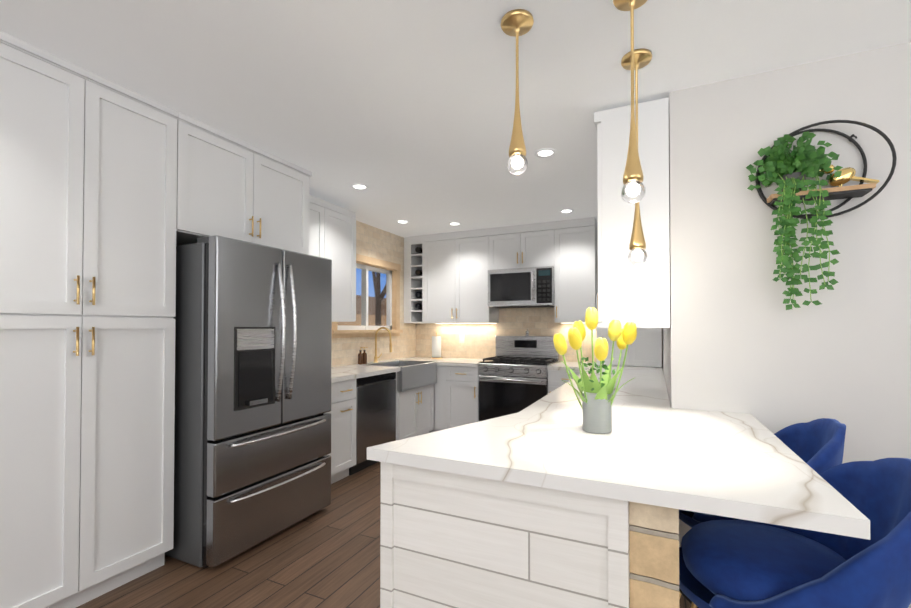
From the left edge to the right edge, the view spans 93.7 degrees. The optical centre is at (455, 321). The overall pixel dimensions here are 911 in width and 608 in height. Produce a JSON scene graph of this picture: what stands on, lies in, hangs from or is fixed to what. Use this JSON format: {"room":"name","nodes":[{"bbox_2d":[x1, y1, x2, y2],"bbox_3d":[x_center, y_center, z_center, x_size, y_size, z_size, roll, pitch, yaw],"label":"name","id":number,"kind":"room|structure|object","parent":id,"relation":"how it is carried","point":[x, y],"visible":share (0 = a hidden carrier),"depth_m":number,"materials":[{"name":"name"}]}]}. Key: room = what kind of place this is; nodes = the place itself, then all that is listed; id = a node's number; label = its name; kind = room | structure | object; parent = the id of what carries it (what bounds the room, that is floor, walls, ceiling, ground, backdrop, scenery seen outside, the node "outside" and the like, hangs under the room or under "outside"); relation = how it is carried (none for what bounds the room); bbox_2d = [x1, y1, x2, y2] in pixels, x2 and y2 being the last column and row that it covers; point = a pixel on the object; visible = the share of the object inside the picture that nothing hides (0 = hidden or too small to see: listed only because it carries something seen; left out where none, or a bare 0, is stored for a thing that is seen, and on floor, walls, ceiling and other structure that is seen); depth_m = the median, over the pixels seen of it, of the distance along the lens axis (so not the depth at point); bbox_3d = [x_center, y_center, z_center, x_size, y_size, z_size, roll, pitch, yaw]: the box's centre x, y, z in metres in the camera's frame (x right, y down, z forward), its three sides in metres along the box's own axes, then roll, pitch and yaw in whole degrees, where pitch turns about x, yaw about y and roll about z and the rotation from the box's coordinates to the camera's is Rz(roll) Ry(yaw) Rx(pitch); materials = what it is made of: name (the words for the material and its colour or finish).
{"room":"kitchen","nodes":[
{"label":"kitchen","id":0,"kind":"room"},
{"bbox_2d":[76,462,690,607],"bbox_3d":[0.357,1.368,1.210,5.840,0.100,7.960,0,-1,25],"label":"floor","id":1,"kind":"structure","parent":0,"point":[328,556],"depth_m":2.27,"materials":[{"name":"brown wood"}]},
{"bbox_2d":[0,31,177,607],"bbox_3d":[-1.968,0.086,2.071,0.658,2.487,0.840,0,-1,25],"label":"pantry cabinet","id":2,"kind":"object","parent":1,"relation":"on","point":[88,183],"visible":1,"depth_m":1.95,"materials":[{"name":"white paint"}]},
{"bbox_2d":[165,235,331,567],"bbox_3d":[-1.438,0.441,2.831,0.928,1.800,0.905,0,-1,25],"label":"refrigerator","id":3,"kind":"object","parent":1,"relation":"on","point":[252,425],"visible":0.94,"depth_m":2.43,"materials":[{"name":"grey metal"}]},
{"bbox_2d":[326,383,333,483],"bbox_3d":[-1.331,0.920,3.468,0.622,0.860,0.228,0,-1,25],"label":"base cabinet","id":4,"kind":"object","parent":1,"relation":"on","point":[332,384],"depth_m":3.45,"materials":[{"name":"white paint"}]},
{"bbox_2d":[334,379,355,482],"bbox_3d":[-1.215,0.923,3.715,0.622,0.860,0.318,0,-1,25],"label":"base cabinet","id":5,"kind":"object","parent":1,"relation":"on","point":[344,391],"depth_m":3.61,"materials":[{"name":"white paint"}]},
{"bbox_2d":[349,372,395,474],"bbox_3d":[-1.007,0.930,4.146,0.630,0.857,0.625,0,-1,25],"label":"dishwasher","id":6,"kind":"object","parent":1,"relation":"on","point":[375,409],"visible":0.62,"depth_m":3.96,"materials":[{"name":"grey metal"}]},
{"bbox_2d":[395,372,401,440],"bbox_3d":[-1.004,0.930,4.169,0.622,0.860,0.684,0,-1,25],"label":"base cabinet","id":7,"kind":"object","parent":1,"relation":"on","point":[398,394],"depth_m":4.36,"materials":[{"name":"white paint"}]},
{"bbox_2d":[402,384,433,438],"bbox_3d":[-0.691,0.939,4.838,0.622,0.860,0.792,0,-1,25],"label":"base cabinet","id":8,"kind":"object","parent":1,"relation":"on","point":[415,412],"depth_m":4.69,"materials":[{"name":"white paint"}]},
{"bbox_2d":[429,365,436,432],"bbox_3d":[-0.391,0.948,5.468,0.624,0.860,0.632,0,-1,25],"label":"base cabinet","id":9,"kind":"object","parent":1,"relation":"on","point":[435,385],"depth_m":5.05,"materials":[{"name":"white paint"}]},
{"bbox_2d":[331,357,446,382],"bbox_3d":[-0.803,0.485,4.558,0.660,0.040,2.640,0,-1,25],"label":"countertop","id":10,"kind":"structure","parent":9,"relation":"on","point":[347,372],"depth_m":4.10,"materials":[{"name":"stone"}]},
{"bbox_2d":[358,347,363,363],"bbox_3d":[-1.033,0.371,4.676,0.073,0.188,0.056,0,-1,25],"label":"soap bottle","id":11,"kind":"object","parent":10,"relation":"on","point":[360,357],"visible":1,"depth_m":4.66,"materials":[{"name":"brown glass"}]},
{"bbox_2d":[362,347,367,363],"bbox_3d":[-1.004,0.372,4.740,0.073,0.188,0.056,0,-1,25],"label":"soap bottle","id":12,"kind":"object","parent":10,"relation":"on","point":[364,357],"visible":0.92,"depth_m":4.72,"materials":[{"name":"brown glass"}]},
{"bbox_2d":[373,327,391,362],"bbox_3d":[-0.821,0.264,4.917,0.249,0.410,0.108,0,-1,25],"label":"brass faucet","id":13,"kind":"object","parent":10,"relation":"on","point":[390,348],"visible":1,"depth_m":4.91,"materials":[{"name":"gold metal"}]},
{"bbox_2d":[363,360,436,391],"bbox_3d":[-0.621,0.590,4.790,0.530,0.252,0.754,0,-1,25],"label":"farmhouse sink","id":14,"kind":"object","parent":10,"relation":"in","point":[413,374],"visible":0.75,"depth_m":4.67,"materials":[{"name":"silver metal"}]},
{"bbox_2d":[431,332,441,358],"bbox_3d":[-0.249,0.306,5.602,0.150,0.345,0.150,0,-1,25],"label":"paper towel holder","id":15,"kind":"object","parent":10,"relation":"on","point":[436,346],"visible":1,"depth_m":5.55,"materials":[{"name":"white paper"}]},
{"bbox_2d":[439,358,482,366],"bbox_3d":[-0.081,0.495,5.318,1.027,0.040,0.652,0,-1,25],"label":"countertop","id":16,"kind":"structure","parent":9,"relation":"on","point":[450,361],"depth_m":4.98,"materials":[{"name":"stone"}]},
{"bbox_2d":[437,365,444,430],"bbox_3d":[-0.043,0.946,5.306,0.145,0.860,0.632,0,-1,25],"label":"base cabinet","id":17,"kind":"object","parent":1,"relation":"on","point":[440,368],"depth_m":5.02,"materials":[{"name":"white paint"}]},
{"bbox_2d":[445,366,479,428],"bbox_3d":[0.206,0.944,5.189,0.404,0.860,0.632,0,-1,25],"label":"base cabinet","id":18,"kind":"object","parent":1,"relation":"on","point":[456,396],"depth_m":4.92,"materials":[{"name":"white paint"}]},
{"bbox_2d":[479,336,558,420],"bbox_3d":[0.729,0.769,4.904,0.772,1.200,0.696,0,-1,25],"label":"range","id":19,"kind":"object","parent":1,"relation":"on","point":[513,376],"visible":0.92,"depth_m":4.72,"materials":[{"name":"silver metal"}]},
{"bbox_2d":[380,462,678,607],"bbox_3d":[0.403,0.896,1.784,0.895,0.859,1.186,0,-1,25],"label":"base cabinet","id":20,"kind":"object","parent":1,"relation":"on","point":[450,540],"visible":0.56,"depth_m":1.25,"materials":[{"name":"wood"}]},
{"bbox_2d":[367,412,518,469],"bbox_3d":[0.000,0.445,1.726,0.288,0.040,0.790,0,-1,25],"label":"countertop","id":21,"kind":"structure","parent":20,"relation":"on","point":[419,451],"depth_m":1.45,"materials":[{"name":"stone"}]},
{"bbox_2d":[435,363,869,539],"bbox_3d":[1.247,0.461,2.884,0.992,0.040,3.942,0,-1,25],"label":"countertop","id":22,"kind":"structure","parent":20,"relation":"on","point":[652,447],"depth_m":1.30,"materials":[{"name":"stone"}]},
{"bbox_2d":[553,307,636,433],"bbox_3d":[0.549,0.183,1.680,0.308,0.480,0.296,0,-1,25],"label":"vase","id":23,"kind":"object","parent":22,"relation":"on","point":[596,396],"visible":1,"depth_m":1.62,"materials":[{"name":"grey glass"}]},
{"bbox_2d":[548,370,581,393],"bbox_3d":[1.296,0.937,4.681,0.423,0.860,0.632,0,-1,25],"label":"base cabinet","id":24,"kind":"object","parent":1,"relation":"on","point":[555,377],"depth_m":4.45,"materials":[{"name":"white paint"}]},
{"bbox_2d":[547,362,594,370],"bbox_3d":[1.296,0.486,4.676,0.433,0.040,0.652,0,-1,25],"label":"countertop","id":25,"kind":"structure","parent":24,"relation":"on","point":[559,365],"depth_m":4.45,"materials":[{"name":"stone"}]},
{"bbox_2d":[679,418,845,607],"bbox_3d":[1.171,0.851,1.709,0.586,0.953,0.564,0,-1,25],"label":"stool","id":26,"kind":"object","parent":1,"relation":"on","point":[817,445],"visible":0.1,"depth_m":1.65,"materials":[{"name":"blue fabric"}]},
{"bbox_2d":[679,458,910,607],"bbox_3d":[0.934,0.844,1.202,0.586,0.953,0.564,0,-1,25],"label":"stool","id":27,"kind":"object","parent":1,"relation":"on","point":[737,563],"visible":0.88,"depth_m":1.14,"materials":[{"name":"blue fabric"}]},
{"bbox_2d":[0,0,910,237],"bbox_3d":[0.357,-1.222,1.246,5.840,0.100,7.960,0,-1,25],"label":"ceiling","id":28,"kind":"structure","parent":0,"point":[403,109],"depth_m":1.97,"materials":[{"name":"white paint"}]},
{"bbox_2d":[351,184,368,189],"bbox_3d":[-0.807,-1.136,3.599,0.150,0.006,0.150,0,-1,25],"label":"recessed light","id":29,"kind":"object","parent":28,"relation":"in","point":[359,186],"visible":1,"depth_m":3.59,"materials":[{"name":"white"}]},
{"bbox_2d":[396,220,408,223],"bbox_3d":[-0.593,-1.119,4.790,0.150,0.006,0.150,0,-1,25],"label":"recessed light","id":30,"kind":"object","parent":28,"relation":"in","point":[402,221],"visible":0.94,"depth_m":4.79,"materials":[{"name":"white plastic"}]},
{"bbox_2d":[448,222,460,225],"bbox_3d":[-0.010,-1.118,4.882,0.150,0.006,0.150,0,-1,25],"label":"recessed light","id":31,"kind":"object","parent":28,"relation":"in","point":[454,223],"visible":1,"depth_m":4.86,"materials":[{"name":"white plastic"}]},
{"bbox_2d":[501,9,533,174],"bbox_3d":[0.238,-0.866,1.650,0.128,0.600,0.128,0,-1,25],"label":"pendant light","id":32,"kind":"object","parent":28,"relation":"hanging from","point":[517,23],"visible":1,"depth_m":1.63,"materials":[{"name":"gold metal"}]},
{"bbox_2d":[534,148,556,157],"bbox_3d":[0.612,-1.145,2.903,0.150,0.006,0.150,0,-1,25],"label":"recessed light","id":33,"kind":"object","parent":28,"relation":"in","point":[545,153],"visible":1,"depth_m":2.90,"materials":[{"name":"white"}]},
{"bbox_2d":[559,209,573,212],"bbox_3d":[1.132,-1.125,4.349,0.150,0.006,0.150,0,-1,25],"label":"recessed light","id":34,"kind":"object","parent":28,"relation":"in","point":[566,211],"visible":1,"depth_m":4.35,"materials":[{"name":"white"}]},
{"bbox_2d":[613,0,646,203],"bbox_3d":[0.627,-0.793,1.512,0.128,0.750,0.128,0,-1,25],"label":"pendant light","id":35,"kind":"object","parent":28,"relation":"hanging from","point":[633,190],"visible":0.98,"depth_m":1.50,"materials":[{"name":"gold metal"}]},
{"bbox_2d":[621,48,651,265],"bbox_3d":[0.796,-0.703,1.873,0.128,0.920,0.128,0,-1,25],"label":"pendant light","id":36,"kind":"object","parent":28,"relation":"hanging from","point":[637,255],"visible":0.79,"depth_m":1.85,"materials":[{"name":"gold metal"}]},
{"bbox_2d":[596,294,661,366],"bbox_3d":[1.855,0.084,4.569,0.630,0.758,0.382,0,-1,25],"label":"wall","id":37,"kind":"structure","parent":0,"point":[644,348],"depth_m":4.38,"materials":[{"name":"white paint"}]},
{"bbox_2d":[662,224,670,405],"bbox_3d":[1.736,0.103,3.404,0.120,2.490,2.610,0,-1,25],"label":"wall","id":38,"kind":"structure","parent":0,"point":[666,351],"depth_m":2.80,"materials":[{"name":"paint"}]},
{"bbox_2d":[594,97,669,327],"bbox_3d":[1.035,-0.547,2.510,0.380,1.165,0.620,0,-1,25],"label":"upper cabinet","id":39,"kind":"object","parent":38,"relation":"attached to","point":[639,296],"visible":0.98,"depth_m":2.22,"materials":[{"name":"white paint"}]},
{"bbox_2d":[669,42,910,607],"bbox_3d":[2.305,0.079,1.632,2.650,2.490,0.120,0,-1,25],"label":"wall","id":40,"kind":"structure","parent":0,"point":[743,339],"depth_m":1.93,"materials":[{"name":"paint"}]},
{"bbox_2d":[746,120,896,309],"bbox_3d":[1.565,-0.460,1.853,0.505,0.818,0.172,0,-1,25],"label":"plant shelf","id":41,"kind":"object","parent":40,"relation":"attached to","point":[785,171],"visible":1,"depth_m":1.84,"materials":[{"name":"green plant"}]},
{"bbox_3d":[0.923,0.130,5.290,3.190,2.490,0.120,0,-1,25],"label":"wall","id":42,"kind":"structure","parent":0,"visible":0},
{"bbox_2d":[404,235,423,322],"bbox_3d":[-0.476,-0.543,5.679,0.310,1.127,0.357,0,-1,25],"label":"upper cabinet","id":43,"kind":"object","parent":42,"relation":"attached to","point":[413,245],"depth_m":5.58,"materials":[{"name":"white paint"}]},
{"bbox_2d":[424,228,487,322],"bbox_3d":[0.067,-0.546,5.426,0.888,1.127,0.357,0,-1,25],"label":"upper cabinet","id":44,"kind":"object","parent":42,"relation":"attached to","point":[445,277],"depth_m":5.26,"materials":[{"name":"white paint"}]},
{"bbox_2d":[435,323,495,323],"bbox_3d":[0.672,0.019,5.286,2.060,0.008,0.030,0,-1,25],"label":"under-cabinet light strip","id":45,"kind":"object","parent":44,"relation":"attached to","point":[465,323],"visible":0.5,"depth_m":5.52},
{"bbox_2d":[416,307,596,362],"bbox_3d":[0.841,0.114,5.258,3.068,0.720,0.006,0,-1,25],"label":"wall tile","id":46,"kind":"structure","parent":42,"relation":"attached to","point":[479,341],"depth_m":5.42,"materials":[{"name":"tile"}]},
{"bbox_2d":[459,334,463,342],"bbox_3d":[0.082,0.222,5.604,0.070,0.115,0.007,0,-1,25],"label":"electrical outlet","id":47,"kind":"object","parent":46,"relation":"attached to","point":[461,338],"visible":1,"depth_m":5.60,"materials":[{"name":"white plastic"}]},
{"bbox_2d":[488,221,555,322],"bbox_3d":[0.821,-0.551,5.075,0.775,1.127,0.357,0,-1,25],"label":"upper cabinet","id":48,"kind":"object","parent":42,"relation":"attached to","point":[526,245],"depth_m":4.92,"materials":[{"name":"white paint"}]},
{"bbox_2d":[488,266,554,307],"bbox_3d":[0.801,-0.393,5.030,0.771,0.438,0.450,0,-1,25],"label":"microwave","id":49,"kind":"object","parent":48,"relation":"attached to","point":[531,287],"visible":0.98,"depth_m":4.86,"materials":[{"name":"silver metal"}]},
{"bbox_2d":[556,217,597,322],"bbox_3d":[1.369,-0.555,4.819,0.435,1.127,0.357,0,-1,25],"label":"upper cabinet","id":50,"kind":"object","parent":42,"relation":"attached to","point":[576,239],"depth_m":4.67,"materials":[{"name":"white paint"}]},
{"bbox_3d":[-2.235,0.090,2.438,0.120,2.490,7.960,0,-1,25],"label":"wall","id":51,"kind":"structure","parent":0,"visible":0},
{"bbox_2d":[176,112,311,254],"bbox_3d":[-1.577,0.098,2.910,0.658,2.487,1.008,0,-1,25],"label":"upper cabinet","id":52,"kind":"object","parent":51,"relation":"attached to","point":[229,186],"visible":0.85,"depth_m":2.68,"materials":[{"name":"white paint"}]},
{"bbox_2d":[309,195,355,321],"bbox_3d":[-1.300,-0.540,3.838,0.382,1.070,0.888,0,-1,25],"label":"upper cabinet","id":53,"kind":"object","parent":51,"relation":"attached to","point":[332,232],"visible":0.17,"depth_m":3.95,"materials":[{"name":"white paint"}]},
{"bbox_2d":[332,254,402,337],"bbox_3d":[-1.035,-0.285,4.940,0.182,0.920,1.300,0,-1,25],"label":"window","id":54,"kind":"structure","parent":51,"relation":"in","point":[366,264],"depth_m":5.08,"materials":[{"name":"brown wood"}]},
{"bbox_2d":[331,221,415,366],"bbox_3d":[-1.109,-0.328,4.707,0.006,1.589,2.653,0,-1,25],"label":"wall tile","id":55,"kind":"structure","parent":51,"relation":"attached to","point":[374,242],"depth_m":5.14,"materials":[{"name":"tile"}]},
{"label":"outside","id":56,"kind":"structure","parent":0,"visible":0},
{"bbox_2d":[356,269,385,297],"bbox_3d":[-18.269,-5.654,38.961,0.001,17.000,65.000,0,-1,25],"label":"sky","id":57,"kind":"structure","parent":56,"point":[370,286],"depth_m":54.73,"materials":[{"name":"blue"}]},
{"bbox_3d":[-4.735,2.107,32.536,29.870,0.100,65.000,0,-1,25],"label":"ground","id":58,"kind":"structure","parent":56,"visible":0},
{"bbox_2d":[337,295,385,325],"bbox_3d":[-5.854,0.172,26.464,5.800,3.600,17.800,0,-1,25],"label":"house","id":59,"kind":"structure","parent":58,"relation":"on","point":[371,303],"depth_m":23.76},
{"bbox_2d":[372,271,385,325],"bbox_3d":[-1.691,-1.389,14.076,4.744,6.374,3.932,0,-1,25],"label":"tree","id":60,"kind":"object","parent":58,"relation":"on","point":[377,299],"depth_m":13.60,"materials":[{"name":"brown plant"}]}
]}

